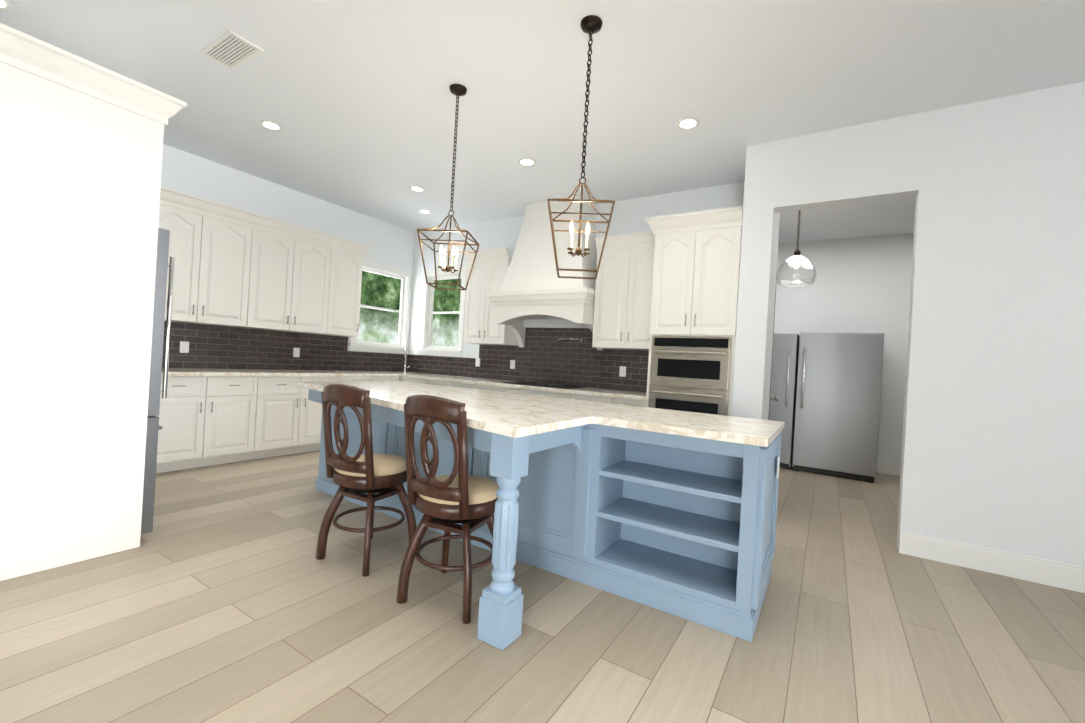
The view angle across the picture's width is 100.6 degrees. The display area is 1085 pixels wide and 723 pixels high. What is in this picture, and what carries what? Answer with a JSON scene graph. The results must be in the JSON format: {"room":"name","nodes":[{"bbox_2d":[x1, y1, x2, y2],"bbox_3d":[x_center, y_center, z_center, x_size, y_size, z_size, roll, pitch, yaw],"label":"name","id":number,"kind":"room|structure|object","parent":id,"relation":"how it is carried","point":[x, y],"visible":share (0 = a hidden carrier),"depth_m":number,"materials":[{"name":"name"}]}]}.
{"room":"kitchen","nodes":[
{"label":"kitchen","id":0,"kind":"room"},
{"bbox_2d":[0,450,1084,722],"bbox_3d":[-1.746,1.160,-1.190,9.860,0.120,18.810,3,0,32],"label":"floor","id":1,"kind":"structure","parent":0,"point":[220,594],"depth_m":1.98,"materials":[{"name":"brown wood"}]},
{"bbox_2d":[0,23,186,580],"bbox_3d":[-2.812,-0.253,2.628,1.140,2.584,0.802,3,0,32],"label":"enclosure","id":2,"kind":"object","parent":1,"relation":"on","point":[84,248],"visible":1,"depth_m":2.33,"materials":[{"name":"white"}]},
{"bbox_2d":[156,376,267,472],"bbox_3d":[-3.458,0.565,4.430,0.620,0.880,1.026,3,0,32],"label":"base cabinet","id":3,"kind":"object","parent":1,"relation":"on","point":[209,417],"depth_m":4.31,"materials":[{"name":"white wood"}]},
{"bbox_2d":[162,368,399,375],"bbox_3d":[-3.422,0.106,4.424,0.645,0.039,4.520,3,0,32],"label":"countertop","id":4,"kind":"structure","parent":3,"relation":"on","point":[171,371],"depth_m":4.76,"materials":[{"name":"beige stone"}]},
{"bbox_2d":[264,376,343,457],"bbox_3d":[-2.974,0.593,5.193,0.620,0.880,1.026,3,0,32],"label":"base cabinet","id":5,"kind":"object","parent":1,"relation":"on","point":[292,422],"depth_m":4.96,"materials":[{"name":"white wood"}]},
{"bbox_2d":[316,384,416,576],"bbox_3d":[-1.019,0.635,2.641,0.436,1.017,0.496,3,0,32],"label":"stool","id":6,"kind":"object","parent":1,"relation":"on","point":[358,475],"visible":1,"depth_m":2.49,"materials":[{"name":"brown wood"}]},
{"bbox_2d":[344,376,399,380],"bbox_3d":[-2.506,0.620,5.930,0.620,0.880,0.965,3,0,32],"label":"base cabinet","id":7,"kind":"object","parent":1,"relation":"on","point":[346,378],"depth_m":5.79,"materials":[{"name":"white"}]},
{"bbox_2d":[405,379,452,386],"bbox_3d":[-1.373,0.685,6.193,0.930,0.880,0.620,3,0,32],"label":"base cabinet","id":8,"kind":"object","parent":1,"relation":"on","point":[424,381],"depth_m":5.90,"materials":[{"name":"white"}]},
{"bbox_2d":[396,395,498,623],"bbox_3d":[-0.431,0.668,2.262,0.464,1.017,0.509,3,0,32],"label":"stool","id":9,"kind":"object","parent":1,"relation":"on","point":[445,503],"visible":1,"depth_m":2.10,"materials":[{"name":"brown wood"}]},
{"bbox_2d":[453,383,504,391],"bbox_3d":[-0.693,0.723,5.759,0.930,0.880,0.620,3,0,32],"label":"base cabinet","id":10,"kind":"object","parent":1,"relation":"on","point":[462,385],"depth_m":5.47,"materials":[{"name":"white"}]},
{"bbox_2d":[505,387,576,399],"bbox_3d":[0.065,0.766,5.276,0.991,0.880,0.620,3,0,32],"label":"base cabinet","id":11,"kind":"object","parent":1,"relation":"on","point":[557,394],"depth_m":4.98,"materials":[{"name":"white"}]},
{"bbox_2d":[315,409,782,649],"bbox_3d":[-0.444,0.736,2.962,3.431,0.880,1.541,3,0,32],"label":"kitchen island","id":12,"kind":"object","parent":1,"relation":"on","point":[673,512],"depth_m":2.43,"materials":[{"name":"blue wood"}]},
{"bbox_2d":[298,381,784,476],"bbox_3d":[-0.446,0.274,2.989,3.515,0.039,1.590,3,0,32],"label":"island countertop","id":13,"kind":"structure","parent":12,"relation":"on","point":[707,443],"depth_m":2.46,"materials":[{"name":"beige stone"}]},
{"bbox_2d":[577,395,645,406],"bbox_3d":[0.797,0.807,4.809,0.869,0.880,0.620,3,0,32],"label":"base cabinet","id":14,"kind":"object","parent":1,"relation":"on","point":[594,398],"depth_m":4.52,"materials":[{"name":"white"}]},
{"bbox_2d":[373,371,646,402],"bbox_3d":[-0.560,0.269,5.676,4.136,0.039,0.645,3,0,32],"label":"countertop","id":15,"kind":"structure","parent":14,"relation":"on","point":[409,375],"depth_m":5.11,"materials":[{"name":"beige stone"}]},
{"bbox_2d":[403,347,409,372],"bbox_3d":[-2.028,-0.026,6.672,0.145,0.385,0.152,3,0,32],"label":"faucet","id":16,"kind":"object","parent":15,"relation":"on","point":[405,356],"visible":1,"depth_m":6.71,"materials":[{"name":"silver metal"}]},
{"bbox_2d":[503,381,584,388],"bbox_3d":[0.015,0.265,5.310,0.860,0.033,0.470,3,0,32],"label":"cooktop","id":17,"kind":"object","parent":15,"relation":"in","point":[544,384],"visible":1,"depth_m":5.22,"materials":[{"name":"black glass"}]},
{"bbox_2d":[645,206,742,415],"bbox_3d":[1.448,-0.010,4.309,0.830,2.584,0.817,3,0,32],"label":"tall cabinet","id":18,"kind":"object","parent":1,"relation":"on","point":[694,303],"visible":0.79,"depth_m":3.98,"materials":[{"name":"white wood"}]},
{"bbox_2d":[769,333,798,469],"bbox_3d":[3.019,0.504,6.240,0.845,1.740,0.805,3,0,32],"label":"fridge","id":19,"kind":"object","parent":1,"relation":"on","point":[785,354],"visible":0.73,"depth_m":5.79,"materials":[{"name":"silver metal"}]},
{"bbox_2d":[792,332,883,482],"bbox_3d":[3.757,0.536,5.771,0.865,1.760,0.805,3,0,32],"label":"fridge","id":20,"kind":"object","parent":1,"relation":"on","point":[838,401],"visible":1,"depth_m":5.47,"materials":[{"name":"silver metal"}]},
{"bbox_2d":[0,0,1084,244],"bbox_3d":[-1.562,-2.064,-1.188,9.860,0.120,18.810,3,0,32],"label":"ceiling","id":21,"kind":"structure","parent":0,"point":[354,100],"depth_m":3.06,"materials":[{"name":"white paint"}]},
{"bbox_2d":[0,0,12,10],"bbox_3d":[-3.184,-2.090,2.599,0.170,0.006,0.170,3,0,32],"label":"recessed light","id":22,"kind":"object","parent":21,"relation":"in","point":[5,5],"visible":1,"depth_m":2.65,"materials":[{"name":"white"}]},
{"bbox_2d":[199,30,263,70],"bbox_3d":[-2.030,-2.023,2.942,0.420,0.008,0.200,3,0,32],"label":"ceiling vent","id":23,"kind":"object","parent":21,"relation":"in","point":[231,50],"visible":0.98,"depth_m":2.93,"materials":[{"name":"white metal"}]},
{"bbox_2d":[260,120,281,130],"bbox_3d":[-2.353,-2.042,3.906,0.170,0.006,0.170,3,0,32],"label":"recessed light","id":24,"kind":"object","parent":21,"relation":"in","point":[270,125],"visible":0.98,"depth_m":3.90,"materials":[{"name":"white"}]},
{"bbox_2d":[410,186,424,191],"bbox_3d":[-1.447,-1.989,5.202,0.170,0.006,0.170,3,0,32],"label":"recessed light","id":25,"kind":"object","parent":21,"relation":"in","point":[416,188],"visible":0.98,"depth_m":5.20,"materials":[{"name":"white"}]},
{"bbox_2d":[418,209,430,213],"bbox_3d":[-1.566,-1.996,6.001,0.170,0.006,0.170,3,0,32],"label":"recessed light","id":26,"kind":"object","parent":21,"relation":"in","point":[424,211],"visible":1,"depth_m":6.00,"materials":[{"name":"white"}]},
{"bbox_2d":[417,84,478,289],"bbox_3d":[-0.642,-1.238,3.216,0.353,1.418,0.353,3,0,4],"label":"pendant lantern","id":27,"kind":"object","parent":21,"relation":"hanging from","point":[458,90],"visible":0.98,"depth_m":3.21,"materials":[{"name":"gold metal"}]},
{"bbox_2d":[518,158,535,166],"bbox_3d":[-0.149,-1.916,4.339,0.170,0.006,0.170,3,0,32],"label":"recessed light","id":28,"kind":"object","parent":21,"relation":"in","point":[527,162],"visible":1,"depth_m":4.34,"materials":[{"name":"white"}]},
{"bbox_2d":[547,15,614,278],"bbox_3d":[0.234,-1.191,2.527,0.353,1.413,0.353,3,0,4],"label":"pendant lantern","id":29,"kind":"object","parent":21,"relation":"hanging from","point":[590,25],"visible":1,"depth_m":2.52,"materials":[{"name":"gold metal"}]},
{"bbox_2d":[676,118,698,129],"bbox_3d":[1.129,-1.844,3.500,0.170,0.006,0.170,3,0,32],"label":"recessed light","id":30,"kind":"object","parent":21,"relation":"in","point":[687,123],"visible":1,"depth_m":3.50,"materials":[{"name":"white"}]},
{"bbox_2d":[777,210,816,287],"bbox_3d":[2.868,-1.292,5.066,0.400,0.908,0.400,3,0,32],"label":"light","id":31,"kind":"object","parent":21,"relation":"hanging from","point":[797,254],"visible":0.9,"depth_m":5.05,"materials":[{"name":"clear glass"}]},
{"bbox_2d":[161,81,1084,566],"bbox_3d":[-1.654,-0.452,-1.189,9.860,3.110,18.810,3,0,32],"label":"wall","id":32,"kind":"structure","parent":0,"point":[967,297],"depth_m":3.10,"materials":[{"name":"white paint"}]},
{"bbox_2d":[158,198,261,328],"bbox_3d":[-3.492,-0.929,4.494,0.339,1.080,1.022,3,0,32],"label":"upper cabinet","id":33,"kind":"object","parent":32,"relation":"attached to","point":[236,267],"depth_m":4.49,"materials":[{"name":"white wood"}]},
{"bbox_2d":[162,321,407,371],"bbox_3d":[-3.501,-0.153,4.874,0.006,0.468,5.179,3,0,32],"label":"backsplash","id":34,"kind":"structure","parent":32,"relation":"attached to","point":[217,347],"depth_m":5.27,"materials":[{"name":"tile"}]},
{"bbox_2d":[180,341,188,352],"bbox_3d":[-3.661,-0.147,4.608,0.009,0.116,0.076,3,0,32],"label":"electrical outlet","id":35,"kind":"object","parent":34,"relation":"attached to","point":[184,346],"visible":1,"depth_m":4.61,"materials":[{"name":"white plastic"}]},
{"bbox_2d":[293,348,299,356],"bbox_3d":[-3.044,-0.111,5.579,0.009,0.116,0.076,3,0,32],"label":"electrical outlet","id":36,"kind":"object","parent":34,"relation":"attached to","point":[296,352],"visible":1,"depth_m":5.57,"materials":[{"name":"white plastic"}]},
{"bbox_2d":[254,226,337,333],"bbox_3d":[-3.010,-0.901,5.253,0.339,1.080,1.022,3,0,32],"label":"upper cabinet","id":37,"kind":"object","parent":32,"relation":"attached to","point":[297,276],"depth_m":5.19,"materials":[{"name":"white wood"}]},
{"bbox_2d":[326,246,364,336],"bbox_3d":[-2.664,-0.881,5.797,0.339,1.080,0.511,3,0,32],"label":"upper cabinet","id":38,"kind":"object","parent":32,"relation":"attached to","point":[347,291],"depth_m":5.76,"materials":[{"name":"white wood"}]},
{"bbox_2d":[348,259,411,353],"bbox_3d":[-2.386,-0.777,6.629,0.160,1.285,1.017,3,0,32],"label":"window","id":39,"kind":"structure","parent":32,"relation":"in","point":[403,311],"depth_m":6.83,"materials":[{"name":"white wood"}]},
{"bbox_2d":[417,267,466,356],"bbox_3d":[-1.468,-0.725,6.710,0.885,1.285,0.160,3,0,32],"label":"window","id":40,"kind":"structure","parent":32,"relation":"in","point":[426,347],"depth_m":6.79,"materials":[{"name":"white wood"}]},
{"bbox_2d":[460,247,518,345],"bbox_3d":[-0.696,-0.827,5.933,0.760,1.195,0.413,3,0,32],"label":"upper cabinet","id":41,"kind":"object","parent":32,"relation":"attached to","point":[489,270],"visible":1,"depth_m":5.80,"materials":[{"name":"white wood"}]},
{"bbox_2d":[407,328,648,392],"bbox_3d":[-0.364,-0.095,5.945,4.133,0.709,0.006,3,0,32],"label":"backsplash","id":42,"kind":"structure","parent":32,"relation":"attached to","point":[542,355],"depth_m":5.62,"materials":[{"name":"tile"}]},
{"bbox_2d":[475,358,479,366],"bbox_3d":[-0.901,0.011,6.273,0.076,0.116,0.009,3,0,32],"label":"electrical outlet","id":43,"kind":"object","parent":42,"relation":"attached to","point":[478,362],"visible":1,"depth_m":6.27,"materials":[{"name":"white plastic"}]},
{"bbox_2d":[510,360,514,368],"bbox_3d":[-0.395,0.039,5.951,0.076,0.116,0.009,3,0,32],"label":"electrical outlet","id":44,"kind":"object","parent":42,"relation":"attached to","point":[512,364],"visible":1,"depth_m":5.95,"materials":[{"name":"white plastic"}]},
{"bbox_2d":[557,337,582,343],"bbox_3d":[0.323,-0.256,5.439,0.308,0.090,0.120,3,0,32],"label":"pot filler","id":45,"kind":"object","parent":42,"relation":"attached to","point":[579,339],"visible":1,"depth_m":5.40,"materials":[{"name":"silver metal"}]},
{"bbox_2d":[619,366,625,376],"bbox_3d":[0.910,0.113,5.119,0.076,0.116,0.009,3,0,32],"label":"electrical outlet","id":46,"kind":"object","parent":42,"relation":"attached to","point":[622,372],"visible":1,"depth_m":5.12,"materials":[{"name":"white plastic"}]},
{"bbox_2d":[488,195,602,349],"bbox_3d":[0.091,-1.033,5.315,1.330,1.736,0.625,3,0,32],"label":"range hood","id":47,"kind":"object","parent":32,"relation":"attached to","point":[533,286],"visible":0.88,"depth_m":5.17,"materials":[{"name":"white"}]},
{"bbox_2d":[592,231,654,349],"bbox_3d":[0.975,-0.732,4.868,0.778,1.195,0.413,3,0,32],"label":"upper cabinet","id":48,"kind":"object","parent":32,"relation":"attached to","point":[623,299],"visible":0.83,"depth_m":4.77,"materials":[{"name":"white wood"}]},
{"bbox_2d":[768,255,778,419],"bbox_3d":[2.295,0.095,4.480,0.124,2.448,0.860,3,0,27],"label":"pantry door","id":49,"kind":"structure","parent":32,"relation":"in","point":[771,398],"depth_m":4.67,"materials":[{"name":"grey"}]},
{"bbox_2d":[877,461,900,475],"bbox_3d":[4.071,1.360,6.090,4.800,0.150,0.015,3,0,32],"label":"baseboard","id":50,"kind":"structure","parent":32,"relation":"attached to","point":[882,467],"depth_m":5.82,"materials":[{"name":"white wood"}]},
{"bbox_2d":[899,531,1084,592],"bbox_3d":[4.008,1.354,2.219,3.550,0.150,0.015,3,0,32],"label":"baseboard","id":51,"kind":"structure","parent":32,"relation":"attached to","point":[1045,572],"depth_m":2.90,"materials":[{"name":"white wood"}]},
{"label":"outside","id":52,"kind":"structure","parent":0,"visible":0},
{"bbox_2d":[356,270,460,346],"bbox_3d":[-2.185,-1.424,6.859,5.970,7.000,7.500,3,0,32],"label":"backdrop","id":53,"kind":"structure","parent":52,"point":[381,291],"depth_m":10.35,"materials":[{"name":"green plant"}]}
]}

